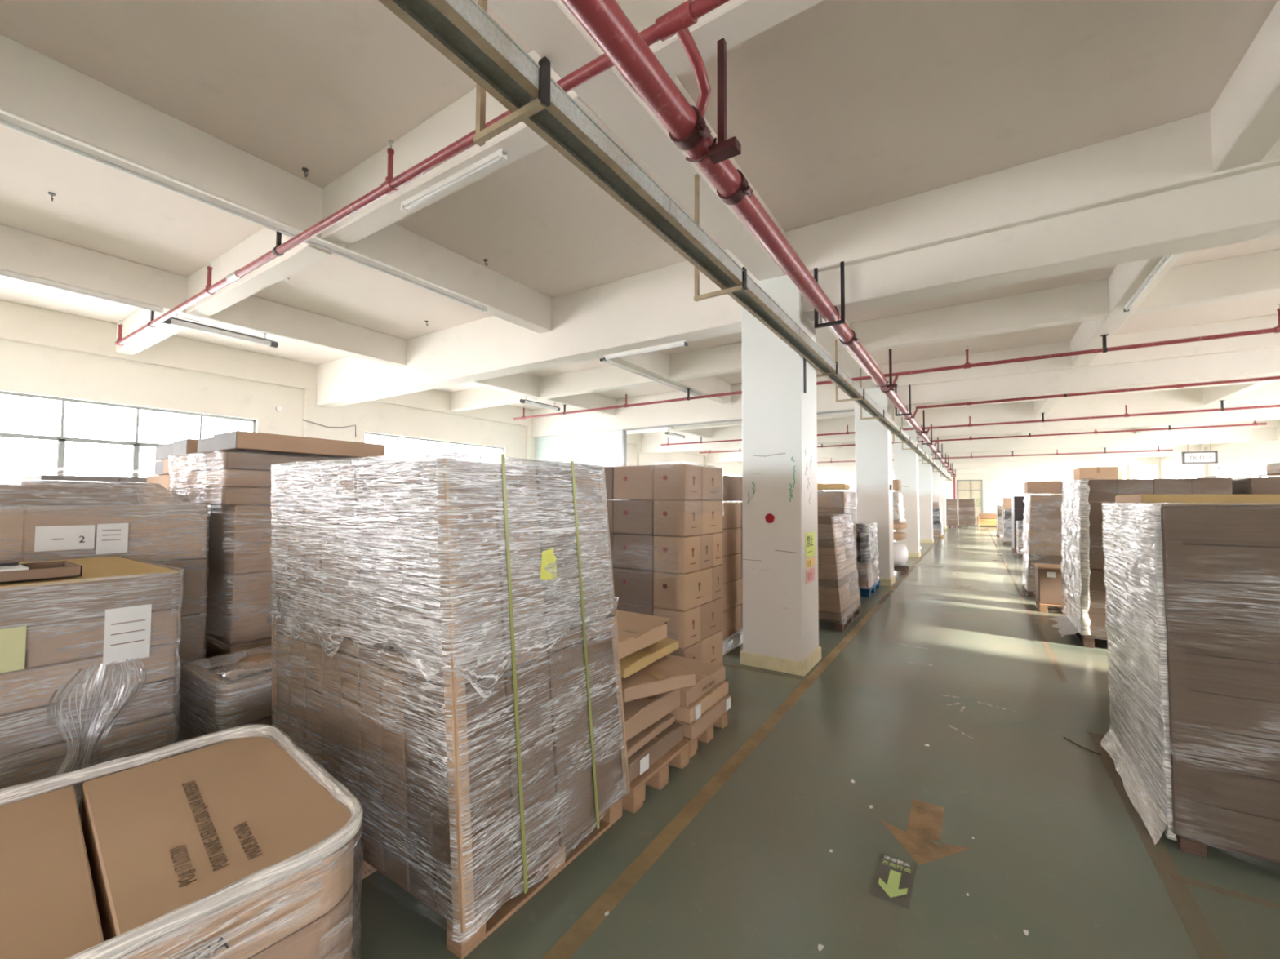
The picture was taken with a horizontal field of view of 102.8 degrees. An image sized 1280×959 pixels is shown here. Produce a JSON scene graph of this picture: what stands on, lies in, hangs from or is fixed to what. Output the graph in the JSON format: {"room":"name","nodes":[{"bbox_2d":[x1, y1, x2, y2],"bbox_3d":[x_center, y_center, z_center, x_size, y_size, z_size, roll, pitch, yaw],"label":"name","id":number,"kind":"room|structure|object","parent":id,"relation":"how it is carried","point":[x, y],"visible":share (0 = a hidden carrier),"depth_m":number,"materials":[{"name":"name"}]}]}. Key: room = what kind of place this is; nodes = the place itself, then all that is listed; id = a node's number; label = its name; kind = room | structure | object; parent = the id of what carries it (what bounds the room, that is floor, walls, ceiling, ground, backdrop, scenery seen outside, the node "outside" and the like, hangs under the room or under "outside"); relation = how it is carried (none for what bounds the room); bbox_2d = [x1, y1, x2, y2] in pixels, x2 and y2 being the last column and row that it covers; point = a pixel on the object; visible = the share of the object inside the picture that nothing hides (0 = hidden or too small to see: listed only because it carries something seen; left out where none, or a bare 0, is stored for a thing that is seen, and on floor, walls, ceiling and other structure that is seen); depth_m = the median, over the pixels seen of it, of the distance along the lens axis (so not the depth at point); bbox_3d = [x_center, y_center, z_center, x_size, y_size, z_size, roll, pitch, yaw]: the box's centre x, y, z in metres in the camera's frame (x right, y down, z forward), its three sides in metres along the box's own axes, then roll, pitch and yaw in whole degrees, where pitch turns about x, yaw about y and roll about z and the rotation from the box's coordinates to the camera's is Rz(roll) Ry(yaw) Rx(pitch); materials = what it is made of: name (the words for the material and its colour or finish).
{"room":"distribution center","nodes":[
{"label":"distribution center","id":0,"kind":"room"},
{"bbox_2d":[0,299,742,500],"bbox_3d":[0.311,0.308,20.931,0.340,4.320,49.800,-1,-3,33],"label":"wall","id":1,"kind":"structure","parent":0,"point":[43,352],"depth_m":9.01,"materials":[{"name":"paint"}]},
{"bbox_2d":[0,391,256,477],"bbox_3d":[-8.277,-0.107,7.819,0.060,2.150,4.000,-1,-3,33],"label":"window","id":2,"kind":"structure","parent":1,"relation":"in","point":[61,440],"depth_m":7.79,"materials":[{"name":"paint"}]},
{"bbox_2d":[364,432,503,462],"bbox_3d":[-5.001,0.104,12.841,0.060,2.150,4.000,-1,-3,33],"label":"window","id":3,"kind":"structure","parent":1,"relation":"in","point":[367,433],"depth_m":12.53,"materials":[{"name":"paint"}]},
{"bbox_2d":[0,0,1279,476],"bbox_3d":[8.253,-1.707,15.834,19.200,1.020,50.200,-1,-3,33],"label":"ceiling","id":4,"kind":"structure","parent":0,"point":[999,180],"depth_m":4.17,"materials":[{"name":"paint"}]},
{"bbox_2d":[0,269,164,313],"bbox_3d":[-6.325,-2.034,4.941,0.044,0.062,2.580,-1,-3,33],"label":"lamp","id":5,"kind":"object","parent":4,"relation":"attached to","point":[2,273],"visible":1,"depth_m":5.44,"materials":[{"name":"white metal"}]},
{"bbox_2d":[0,112,300,237],"bbox_3d":[-3.277,-2.054,3.610,0.044,0.067,1.565,-1,-3,33],"label":"lamp","id":6,"kind":"object","parent":4,"relation":"attached to","point":[53,139],"depth_m":3.42,"materials":[{"name":"white metal"}]},
{"bbox_2d":[161,314,278,347],"bbox_3d":[-5.343,-1.918,6.554,0.086,0.163,1.200,-1,-3,33],"label":"lamp","id":7,"kind":"object","parent":4,"relation":"hanging from","point":[172,321],"visible":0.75,"depth_m":6.50,"materials":[{"name":"grey plastic"}]},
{"bbox_2d":[304,237,487,312],"bbox_3d":[-2.306,-1.986,5.099,0.044,0.077,1.916,-1,-3,33],"label":"lamp","id":8,"kind":"object","parent":4,"relation":"attached to","point":[312,241],"depth_m":4.92,"materials":[{"name":"white metal"}]},
{"bbox_2d":[115,0,729,346],"bbox_3d":[-0.184,-1.943,2.570,15.845,0.587,0.386,-1,-3,33],"label":"pipe","id":9,"kind":"object","parent":4,"relation":"hanging from","point":[677,21],"visible":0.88,"depth_m":2.96,"materials":[{"name":"red metal"}]},
{"bbox_2d":[400,147,507,212],"bbox_3d":[-1.318,-2.056,3.539,1.100,0.062,0.044,-1,-3,33],"label":"lamp","id":10,"kind":"object","parent":4,"relation":"attached to","point":[500,154],"visible":1,"depth_m":3.48,"materials":[{"name":"white metal"}]},
{"bbox_2d":[520,399,559,411],"bbox_3d":[-2.232,-1.711,11.505,0.086,0.163,1.200,-1,-3,33],"label":"lamp","id":11,"kind":"object","parent":4,"relation":"hanging from","point":[522,401],"visible":1,"depth_m":11.43,"materials":[{"name":"grey plastic"}]},
{"bbox_2d":[603,340,688,360],"bbox_3d":[0.042,-1.574,6.252,1.200,0.062,0.044,-1,-3,33],"label":"lamp","id":12,"kind":"object","parent":4,"relation":"attached to","point":[683,343],"visible":1,"depth_m":6.21,"materials":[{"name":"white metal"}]},
{"bbox_2d":[600,357,700,396],"bbox_3d":[0.331,-1.828,9.449,0.044,0.062,3.450,-1,-3,33],"label":"lamp","id":13,"kind":"object","parent":4,"relation":"attached to","point":[609,362],"visible":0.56,"depth_m":9.09,"materials":[{"name":"white metal"}]},
{"bbox_2d":[377,0,952,481],"bbox_3d":[8.360,-1.147,15.389,0.367,0.872,49.190,-1,-3,33],"label":"cable tray","id":14,"kind":"object","parent":4,"relation":"hanging from","point":[463,31],"visible":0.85,"depth_m":2.03,"materials":[{"name":"metal"}]},
{"bbox_2d":[560,0,955,499],"bbox_3d":[8.644,0.344,15.210,0.335,3.865,49.306,-1,-3,33],"label":"pipe","id":15,"kind":"object","parent":4,"relation":"hanging from","point":[605,21],"visible":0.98,"depth_m":2.46,"materials":[{"name":"red metal"}]},
{"bbox_2d":[513,303,1279,420],"bbox_3d":[3.605,-1.702,8.656,16.150,0.560,0.239,-1,-3,33],"label":"pipe","id":16,"kind":"object","parent":4,"relation":"hanging from","point":[1277,329],"visible":0.84,"depth_m":7.42,"materials":[{"name":"red metal"}]},
{"bbox_2d":[660,400,1279,445],"bbox_3d":[7.574,-1.419,14.692,16.100,0.501,0.239,-1,-3,33],"label":"pipe","id":17,"kind":"object","parent":4,"relation":"hanging from","point":[1222,409],"visible":0.75,"depth_m":12.65,"materials":[{"name":"red metal"}]},
{"bbox_2d":[699,421,1266,453],"bbox_3d":[9.457,-1.291,17.760,16.300,0.501,0.239,-1,-3,33],"label":"pipe","id":18,"kind":"object","parent":4,"relation":"hanging from","point":[1254,424],"visible":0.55,"depth_m":15.26,"materials":[{"name":"red metal"}]},
{"bbox_2d":[817,445,1173,462],"bbox_3d":[14.070,-1.115,24.559,16.400,0.281,0.072,-1,-3,33],"label":"pipe","id":19,"kind":"object","parent":4,"relation":"attached to","point":[1157,450],"visible":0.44,"depth_m":22.11,"materials":[{"name":"metal"}]},
{"bbox_2d":[912,376,1279,417],"bbox_3d":[9.146,-1.624,9.255,7.522,0.501,0.239,-1,-3,33],"label":"pipe","id":20,"kind":"object","parent":4,"relation":"hanging from","point":[1176,386],"visible":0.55,"depth_m":9.45,"materials":[{"name":"red metal"}]},
{"bbox_2d":[1123,254,1172,312],"bbox_3d":[4.994,-1.982,4.979,0.044,0.062,2.050,-1,-3,33],"label":"lamp","id":21,"kind":"object","parent":4,"relation":"attached to","point":[1164,260],"visible":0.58,"depth_m":5.09,"materials":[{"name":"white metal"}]},
{"bbox_2d":[1181,448,1217,464],"bbox_3d":[17.648,-0.826,16.118,0.780,0.655,0.053,-1,-3,33],"label":"hanging sign","id":22,"kind":"object","parent":4,"relation":"hanging from","point":[1193,457],"visible":1,"depth_m":16.09,"materials":[{"name":"white plastic"}]},
{"bbox_2d":[535,409,854,500],"bbox_3d":[0.578,0.405,12.874,9.100,3.500,0.170,-1,-3,33],"label":"wall partition","id":23,"kind":"structure","parent":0,"point":[608,448],"depth_m":14.17,"materials":[{"name":"paint"}]},
{"bbox_2d":[360,524,1279,958],"bbox_3d":[8.235,2.373,15.675,19.200,0.155,50.200,-1,-3,33],"label":"floor","id":24,"kind":"structure","parent":0,"point":[731,858],"depth_m":2.48,"materials":[{"name":"green paint"}]},
{"bbox_2d":[21,467,159,502],"bbox_3d":[-5.516,0.863,5.232,1.287,1.929,1.310,-1,-3,33],"label":"stack","id":25,"kind":"object","parent":24,"relation":"on","point":[58,477],"visible":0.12,"depth_m":4.98,"materials":[{"name":"grey cardboard"}]},
{"bbox_2d":[0,555,184,819],"bbox_3d":[-3.066,1.069,2.088,1.209,1.300,1.578,-1,-3,33],"label":"load","id":26,"kind":"object","parent":24,"relation":"on","point":[90,663],"visible":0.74,"depth_m":2.19,"materials":[{"name":"brown cardboard"}]},
{"bbox_2d":[0,560,82,582],"bbox_3d":[-2.749,0.380,2.035,0.320,0.065,0.670,-1,-3,33],"label":"carton","id":27,"kind":"object","parent":26,"relation":"on","point":[15,571],"visible":1,"depth_m":2.15,"materials":[{"name":"brown cardboard"}]},
{"bbox_2d":[0,479,210,741],"bbox_3d":[-3.867,0.879,3.096,1.195,1.751,1.710,-1,-3,33],"label":"load","id":28,"kind":"object","parent":24,"relation":"on","point":[41,521],"visible":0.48,"depth_m":3.15,"materials":[{"name":"brown cardboard"}]},
{"bbox_2d":[0,479,210,516],"bbox_3d":[-3.865,0.126,3.123,1.192,0.246,1.696,-1,-3,33],"label":"hood","id":29,"kind":"object","parent":28,"relation":"attached to","point":[22,499],"depth_m":3.11,"materials":[{"name":"clear plastic"}]},
{"bbox_2d":[146,474,177,490],"bbox_3d":[-4.035,0.899,5.045,1.294,1.854,0.994,-1,-3,33],"label":"stack","id":30,"kind":"object","parent":24,"relation":"on","point":[163,480],"visible":0.02,"depth_m":4.76,"materials":[{"name":"cardboard"}]},
{"bbox_2d":[154,460,169,475],"bbox_3d":[-4.293,-0.096,5.287,0.360,0.136,1.006,-1,-3,32],"label":"carton","id":31,"kind":"object","parent":30,"relation":"on","point":[158,468],"visible":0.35,"depth_m":4.89,"materials":[{"name":"cardboard"}]},
{"bbox_2d":[155,445,167,461],"bbox_3d":[-4.292,-0.238,5.292,0.360,0.136,1.006,-1,-3,32],"label":"carton","id":32,"kind":"object","parent":31,"relation":"on","point":[159,451],"visible":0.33,"depth_m":4.90,"materials":[{"name":"cardboard"}]},
{"bbox_2d":[163,458,177,474],"bbox_3d":[-3.963,-0.105,5.024,0.360,0.136,1.006,-1,-3,33],"label":"carton","id":33,"kind":"object","parent":30,"relation":"on","point":[166,470],"visible":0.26,"depth_m":4.65,"materials":[{"name":"cardboard"}]},
{"bbox_2d":[164,442,177,458],"bbox_3d":[-3.962,-0.247,5.029,0.360,0.136,1.006,-1,-3,33],"label":"carton","id":34,"kind":"object","parent":33,"relation":"on","point":[168,448],"visible":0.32,"depth_m":4.64,"materials":[{"name":"cardboard"}]},
{"bbox_3d":[-3.650,-0.113,4.772,0.360,0.136,1.006,-1,-3,34],"label":"carton","id":35,"kind":"object","parent":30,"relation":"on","visible":0},
{"bbox_2d":[173,438,198,457],"bbox_3d":[-3.649,-0.255,4.778,0.360,0.136,1.006,-1,-3,34],"label":"carton","id":36,"kind":"object","parent":35,"relation":"on","point":[188,446],"visible":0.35,"depth_m":4.31,"materials":[{"name":"cardboard"}]},
{"bbox_2d":[0,724,363,958],"bbox_3d":[-1.619,1.348,1.374,1.123,0.699,1.325,-2,-3,39],"label":"load","id":37,"kind":"object","parent":24,"relation":"on","point":[242,846],"visible":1,"depth_m":1.46,"materials":[{"name":"brown cardboard"}]},
{"bbox_2d":[175,644,271,755],"bbox_3d":[-2.147,1.390,2.931,0.667,0.731,0.675,-1,-3,33],"label":"load","id":38,"kind":"object","parent":24,"relation":"on","point":[233,689],"visible":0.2,"depth_m":2.67,"materials":[{"name":"brown cardboard"}]},
{"bbox_2d":[168,448,386,658],"bbox_3d":[-2.995,0.807,4.247,1.170,1.992,1.195,-1,-3,33],"label":"load","id":39,"kind":"object","parent":24,"relation":"on","point":[237,486],"visible":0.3,"depth_m":3.68,"materials":[{"name":"brown cardboard"}]},
{"bbox_2d":[196,437,213,453],"bbox_3d":[-3.068,-0.247,4.422,0.420,0.121,1.086,-1,-3,33],"label":"carton","id":40,"kind":"object","parent":39,"relation":"on","point":[205,444],"visible":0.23,"depth_m":3.99,"materials":[{"name":"cardboard"}]},
{"bbox_2d":[213,431,385,458],"bbox_3d":[-2.705,-0.259,4.138,0.420,0.126,1.086,-1,-3,33],"label":"carton","id":41,"kind":"object","parent":39,"relation":"on","point":[256,442],"visible":0.81,"depth_m":3.90,"materials":[{"name":"cardboard"}]},
{"bbox_2d":[266,451,630,958],"bbox_3d":[-0.993,0.833,2.654,1.589,1.834,1.130,-1,-3,33],"label":"load","id":42,"kind":"object","parent":24,"relation":"on","point":[445,646],"visible":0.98,"depth_m":2.12,"materials":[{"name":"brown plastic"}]},
{"bbox_2d":[585,462,724,666],"bbox_3d":[0.036,0.856,4.883,1.349,1.971,0.820,-1,-3,33],"label":"load","id":43,"kind":"object","parent":24,"relation":"on","point":[667,555],"visible":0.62,"depth_m":4.44,"materials":[{"name":"brown cardboard"}]},
{"bbox_2d":[622,740,688,813],"bbox_3d":[-0.271,1.710,3.212,0.980,0.130,0.620,-1,-3,33],"label":"wooden pallet","id":44,"kind":"object","parent":24,"relation":"on","point":[656,776],"visible":0.25,"depth_m":2.91,"materials":[{"name":"brown wood"}]},
{"bbox_2d":[627,721,682,782],"bbox_3d":[-0.170,1.587,3.163,0.690,0.110,0.604,-1,-3,33],"label":"carton","id":45,"kind":"object","parent":44,"relation":"on","point":[660,745],"visible":0.22,"depth_m":2.94,"materials":[{"name":"brown cardboard"}]},
{"bbox_2d":[626,713,675,758],"bbox_3d":[-0.204,1.488,3.153,0.665,0.070,0.562,-1,-3,31],"label":"carton","id":46,"kind":"object","parent":45,"relation":"on","point":[636,743],"visible":0.18,"depth_m":2.96,"materials":[{"name":"cardboard"}]},
{"bbox_2d":[622,688,679,741],"bbox_3d":[-0.202,1.349,3.181,0.706,0.160,0.605,-1,-3,34],"label":"carton","id":47,"kind":"object","parent":46,"relation":"on","point":[639,714],"visible":0.19,"depth_m":2.94,"materials":[{"name":"cardboard"}]},
{"bbox_2d":[621,656,695,702],"bbox_3d":[-0.087,1.182,3.232,0.504,0.100,0.785,2,-3,-33],"label":"carton","id":48,"kind":"object","parent":47,"relation":"on","point":[664,674],"visible":0.34,"depth_m":2.95,"materials":[{"name":"cardboard"}]},
{"bbox_2d":[619,637,679,678],"bbox_3d":[-0.167,1.077,3.243,0.605,0.070,0.666,-1,-3,31],"label":"carton","id":49,"kind":"object","parent":48,"relation":"on","point":[631,664],"visible":0.28,"depth_m":3.05,"materials":[{"name":"yellow cardboard"}]},
{"bbox_2d":[616,609,670,659],"bbox_3d":[-0.237,0.943,3.202,0.660,0.132,0.652,-1,-3,32],"label":"carton","id":50,"kind":"object","parent":49,"relation":"on","point":[636,632],"visible":0.34,"depth_m":3.13,"materials":[{"name":"cardboard"}]},
{"bbox_2d":[629,475,742,655],"bbox_3d":[0.668,0.938,6.216,1.240,1.917,1.140,-1,-3,33],"label":"load","id":51,"kind":"object","parent":24,"relation":"on","point":[732,531],"visible":0.17,"depth_m":5.68,"materials":[{"name":"brown cardboard"}]},
{"bbox_2d":[681,711,728,758],"bbox_3d":[0.081,1.744,3.769,0.960,0.110,0.600,-1,-3,33],"label":"wooden pallet","id":52,"kind":"object","parent":24,"relation":"on","point":[706,735],"visible":0.2,"depth_m":3.48,"materials":[{"name":"brown wood"}]},
{"bbox_2d":[675,694,731,739],"bbox_3d":[0.226,1.635,3.714,0.689,0.100,0.624,-1,-3,33],"label":"carton","id":53,"kind":"object","parent":52,"relation":"on","point":[691,731],"visible":0.23,"depth_m":3.44,"materials":[{"name":"cardboard"}]},
{"bbox_2d":[669,680,728,724],"bbox_3d":[0.207,1.532,3.708,0.691,0.100,0.626,-1,-3,33],"label":"carton","id":54,"kind":"object","parent":53,"relation":"on","point":[688,714],"visible":0.27,"depth_m":3.40,"materials":[{"name":"cardboard"}]},
{"bbox_2d":[665,654,724,706],"bbox_3d":[0.186,1.424,3.715,0.691,0.110,0.604,-1,-3,33],"label":"carton","id":55,"kind":"object","parent":54,"relation":"on","point":[708,675],"visible":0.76,"depth_m":3.61,"materials":[{"name":"cardboard"}]},
{"bbox_2d":[740,274,821,676],"bbox_3d":[1.453,-0.072,5.292,0.640,3.870,0.640,-1,-3,33],"label":"column","id":56,"kind":"structure","parent":24,"relation":"on","point":[780,514],"depth_m":5.03,"materials":[{"name":"paint"}]},
{"bbox_2d":[817,489,857,572],"bbox_3d":[2.912,1.089,8.630,1.282,1.822,1.064,-1,-3,33],"label":"load","id":57,"kind":"object","parent":24,"relation":"on","point":[828,501],"visible":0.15,"depth_m":8.08,"materials":[{"name":"brown cardboard"}]},
{"bbox_2d":[817,483,849,490],"bbox_3d":[2.924,0.125,8.512,1.002,0.091,0.800,-1,-3,27],"label":"carton","id":58,"kind":"object","parent":57,"relation":"on","point":[823,486],"visible":0.45,"depth_m":8.05,"materials":[{"name":"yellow cardboard"}]},
{"bbox_2d":[817,512,861,632],"bbox_3d":[2.401,1.209,7.247,1.193,1.471,1.303,-1,-3,33],"label":"load","id":59,"kind":"object","parent":24,"relation":"on","point":[838,590],"visible":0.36,"depth_m":6.58,"materials":[{"name":"brown cardboard"}]},
{"bbox_2d":[854,521,880,597],"bbox_3d":[3.812,1.411,9.480,1.087,1.253,1.303,-1,-3,33],"label":"load","id":60,"kind":"object","parent":24,"relation":"on","point":[868,570],"visible":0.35,"depth_m":8.91,"materials":[{"name":"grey plastic"}]},
{"bbox_2d":[854,387,895,586],"bbox_3d":[4.738,0.138,10.308,0.660,3.870,0.640,-1,-3,33],"label":"column","id":61,"kind":"structure","parent":24,"relation":"on","point":[873,441],"depth_m":10.05,"materials":[{"name":"paint"}]},
{"bbox_2d":[893,565,909,575],"bbox_3d":[5.736,2.093,11.941,0.900,0.100,0.900,-1,-3,33],"label":"wooden pallet","id":62,"kind":"object","parent":24,"relation":"on","point":[904,570],"visible":0.41,"depth_m":11.65,"materials":[{"name":"brown wood"}]},
{"bbox_2d":[893,541,908,566],"bbox_3d":[5.760,1.730,11.944,0.922,0.577,0.932,-1,-3,33],"label":"sack","id":63,"kind":"object","parent":62,"relation":"on","point":[900,551],"visible":0.35,"depth_m":11.51,"materials":[{"name":"white plastic"}]},
{"bbox_2d":[893,531,906,540],"bbox_3d":[5.759,1.313,11.956,0.849,0.213,0.824,-1,-3,33],"label":"sack","id":64,"kind":"object","parent":63,"relation":"on","point":[897,535],"visible":0.4,"depth_m":11.54,"materials":[{"name":"fabric"}]},
{"bbox_2d":[893,522,907,530],"bbox_3d":[5.780,1.083,11.967,0.867,0.190,0.841,-1,-3,33],"label":"sack","id":65,"kind":"object","parent":64,"relation":"on","point":[896,526],"visible":0.38,"depth_m":11.55,"materials":[{"name":"fabric"}]},
{"bbox_2d":[893,491,906,522],"bbox_3d":[5.748,0.633,11.994,0.844,0.712,0.844,-1,-3,33],"label":"wrapped bundle","id":66,"kind":"object","parent":65,"relation":"on","point":[898,514],"visible":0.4,"depth_m":11.56,"materials":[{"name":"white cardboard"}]},
{"bbox_2d":[892,480,909,490],"bbox_3d":[5.820,0.133,11.849,0.730,0.240,0.500,-1,-3,33],"label":"carton","id":67,"kind":"object","parent":66,"relation":"on","point":[896,484],"visible":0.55,"depth_m":11.58,"materials":[{"name":"cardboard"}]},
{"bbox_2d":[893,425,920,557],"bbox_3d":[8.007,0.349,15.335,0.640,3.870,0.640,-1,-3,33],"label":"column","id":68,"kind":"structure","parent":24,"relation":"on","point":[905,461],"depth_m":15.04,"materials":[{"name":"paint"}]},
{"bbox_2d":[918,444,933,543],"bbox_3d":[11.283,0.560,20.357,0.640,3.870,0.640,-1,-3,33],"label":"column","id":69,"kind":"structure","parent":24,"relation":"on","point":[925,471],"depth_m":20.05,"materials":[{"name":"paint"}]},
{"bbox_2d":[931,455,940,502],"bbox_3d":[14.560,0.770,25.379,0.640,3.870,0.640,-1,-3,33],"label":"column","id":70,"kind":"structure","parent":24,"relation":"on","point":[935,475],"depth_m":25.08,"materials":[{"name":"paint"}]},
{"bbox_2d":[932,502,944,537],"bbox_3d":[13.337,1.821,23.478,1.050,1.612,1.097,-1,-3,33],"label":"load","id":71,"kind":"object","parent":24,"relation":"on","point":[936,510],"visible":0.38,"depth_m":22.93,"materials":[{"name":"plastic"}]},
{"bbox_2d":[940,463,946,528],"bbox_3d":[17.837,0.981,30.401,0.640,3.870,0.640,-1,-3,33],"label":"column","id":72,"kind":"structure","parent":24,"relation":"on","point":[943,491],"depth_m":30.05,"materials":[{"name":"paint"}]},
{"bbox_2d":[946,498,959,528],"bbox_3d":[19.416,2.102,32.053,1.037,1.772,1.079,-1,-3,33],"label":"stack","id":73,"kind":"object","parent":24,"relation":"on","point":[952,506],"visible":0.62,"depth_m":31.57,"materials":[{"name":"brown cardboard"}]},
{"bbox_2d":[958,498,976,527],"bbox_3d":[21.262,2.157,33.233,1.033,1.771,1.076,-1,-3,33],"label":"stack","id":74,"kind":"object","parent":24,"relation":"on","point":[966,508],"visible":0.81,"depth_m":32.82,"materials":[{"name":"brown cardboard"}]},
{"bbox_2d":[977,513,996,527],"bbox_3d":[22.511,2.591,32.540,1.760,0.860,0.800,-1,-3,33],"label":"bundle","id":75,"kind":"object","parent":24,"relation":"on","point":[984,520],"visible":0.56,"depth_m":32.59,"materials":[{"name":"yellow cardboard"}]},
{"bbox_2d":[995,505,1002,537],"bbox_3d":[17.096,1.914,23.652,0.999,1.472,1.044,-1,-3,33],"label":"load","id":76,"kind":"object","parent":24,"relation":"on","point":[999,508],"visible":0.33,"depth_m":23.45,"materials":[{"name":"brown plastic"}]},
{"bbox_2d":[1002,509,1012,544],"bbox_3d":[14.644,1.816,19.760,1.051,1.342,1.041,-1,-3,33],"label":"load","id":77,"kind":"object","parent":24,"relation":"on","point":[1007,513],"visible":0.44,"depth_m":19.55,"materials":[{"name":"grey plastic"}]},
{"bbox_2d":[1002,497,1012,530],"bbox_3d":[15.541,1.645,21.094,0.950,1.797,1.000,-1,-3,33],"label":"load","id":78,"kind":"object","parent":24,"relation":"on","point":[1006,502],"visible":0.14,"depth_m":20.89,"materials":[{"name":"brown cardboard"}]},
{"bbox_2d":[1011,495,1026,554],"bbox_3d":[12.526,1.430,16.200,1.150,1.817,1.100,-1,-3,33],"label":"load","id":79,"kind":"object","parent":24,"relation":"on","point":[1018,505],"visible":0.26,"depth_m":16.03,"materials":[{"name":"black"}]},
{"bbox_2d":[1015,520,1024,557],"bbox_3d":[11.662,1.754,15.021,0.964,1.071,0.843,-1,-3,33],"label":"load","id":80,"kind":"object","parent":24,"relation":"on","point":[1019,523],"visible":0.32,"depth_m":14.93,"materials":[{"name":"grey plastic"}]},
{"bbox_2d":[1035,597,1064,614],"bbox_3d":[6.392,1.920,7.696,0.640,0.120,0.600,-1,-3,33],"label":"wooden pallet","id":81,"kind":"object","parent":24,"relation":"on","point":[1042,607],"visible":0.35,"depth_m":7.60,"materials":[{"name":"brown wood"}]},
{"bbox_2d":[1034,563,1064,605],"bbox_3d":[6.313,1.589,7.750,0.480,0.545,0.520,-1,-3,33],"label":"carton","id":82,"kind":"object","parent":81,"relation":"on","point":[1048,577],"visible":0.63,"depth_m":7.61,"materials":[{"name":"brown cardboard"}]},
{"bbox_2d":[1021,493,1113,597],"bbox_3d":[7.433,1.142,8.956,1.203,1.782,1.172,-1,-3,33],"label":"load","id":83,"kind":"object","parent":24,"relation":"on","point":[1042,531],"visible":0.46,"depth_m":8.72,"materials":[{"name":"brown cardboard"}]},
{"bbox_2d":[1023,480,1061,493],"bbox_3d":[7.136,0.145,9.078,0.460,0.211,0.702,-1,-3,33],"label":"carton","id":84,"kind":"object","parent":83,"relation":"on","point":[1050,486],"visible":1,"depth_m":8.79,"materials":[{"name":"cardboard"}]},
{"bbox_3d":[7.705,0.140,8.706,0.560,0.199,0.662,-1,-3,33],"label":"carton","id":85,"kind":"object","parent":83,"relation":"on","visible":0},
{"bbox_2d":[1073,466,1118,480],"bbox_3d":[7.740,-0.077,8.693,0.480,0.231,0.602,-1,-3,33],"label":"carton","id":86,"kind":"object","parent":85,"relation":"on","point":[1102,473],"visible":0.67,"depth_m":8.45,"materials":[{"name":"cardboard"}]},
{"bbox_2d":[1045,475,1232,648],"bbox_3d":[5.822,0.956,6.154,1.475,1.921,1.550,-1,-3,33],"label":"load","id":87,"kind":"object","parent":24,"relation":"on","point":[1084,610],"visible":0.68,"depth_m":5.79,"materials":[{"name":"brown plastic"}]},
{"bbox_2d":[1100,502,1279,863],"bbox_3d":[3.579,0.940,2.466,1.934,1.646,1.342,-1,-3,33],"label":"load","id":88,"kind":"object","parent":24,"relation":"on","point":[1192,740],"visible":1,"depth_m":2.40,"materials":[{"name":"brown cardboard"}]},
{"bbox_2d":[1108,506,1279,581],"bbox_3d":[4.468,0.996,3.435,1.800,1.617,1.000,-1,-3,33],"label":"stack","id":89,"kind":"object","parent":24,"relation":"on","point":[1162,506],"visible":0.04,"depth_m":3.71,"materials":[{"name":"brown cardboard"}]},
{"bbox_2d":[1115,494,1279,505],"bbox_3d":[4.658,0.131,3.228,2.325,0.072,0.800,-1,-3,33],"label":"carton","id":90,"kind":"object","parent":89,"relation":"on","point":[1251,499],"visible":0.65,"depth_m":3.37,"materials":[{"name":"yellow cardboard"}]},
{"bbox_2d":[1231,475,1279,506],"bbox_3d":[7.035,0.930,5.360,1.249,1.922,1.426,-1,-3,33],"label":"load","id":91,"kind":"object","parent":24,"relation":"on","point":[1251,486],"visible":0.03,"depth_m":5.13,"materials":[{"name":"brown cardboard"}]},
{"bbox_2d":[1240,462,1279,476],"bbox_3d":[7.081,-0.122,5.231,1.098,0.148,0.859,-1,-3,33],"label":"carton","id":92,"kind":"object","parent":91,"relation":"on","point":[1271,468],"visible":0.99,"depth_m":5.58,"materials":[{"name":"cardboard"}]},
{"bbox_2d":[817,471,1121,513],"bbox_3d":[21.898,1.019,36.687,18.800,4.320,0.200,-1,-3,33],"label":"wall","id":93,"kind":"structure","parent":0,"point":[990,482],"depth_m":35.10,"materials":[{"name":"paint"}]},
{"bbox_2d":[956,480,982,524],"bbox_3d":[23.072,1.587,35.723,1.500,3.120,0.090,-1,-3,33],"label":"door","id":94,"kind":"structure","parent":93,"relation":"in","point":[966,489],"depth_m":35.64,"materials":[{"name":"paint"}]},
{"bbox_2d":[1121,419,1279,479],"bbox_3d":[16.177,-0.025,10.593,0.340,4.320,49.800,-1,-3,33],"label":"wall","id":95,"kind":"structure","parent":0,"point":[1228,453],"depth_m":19.22,"materials":[{"name":"paint"}]},
{"bbox_2d":[1218,460,1267,479],"bbox_3d":[20.745,0.462,17.533,0.060,2.030,4.000,-1,-3,33],"label":"window","id":96,"kind":"structure","parent":95,"relation":"in","point":[1238,477],"depth_m":17.65,"materials":[{"name":"paint"}]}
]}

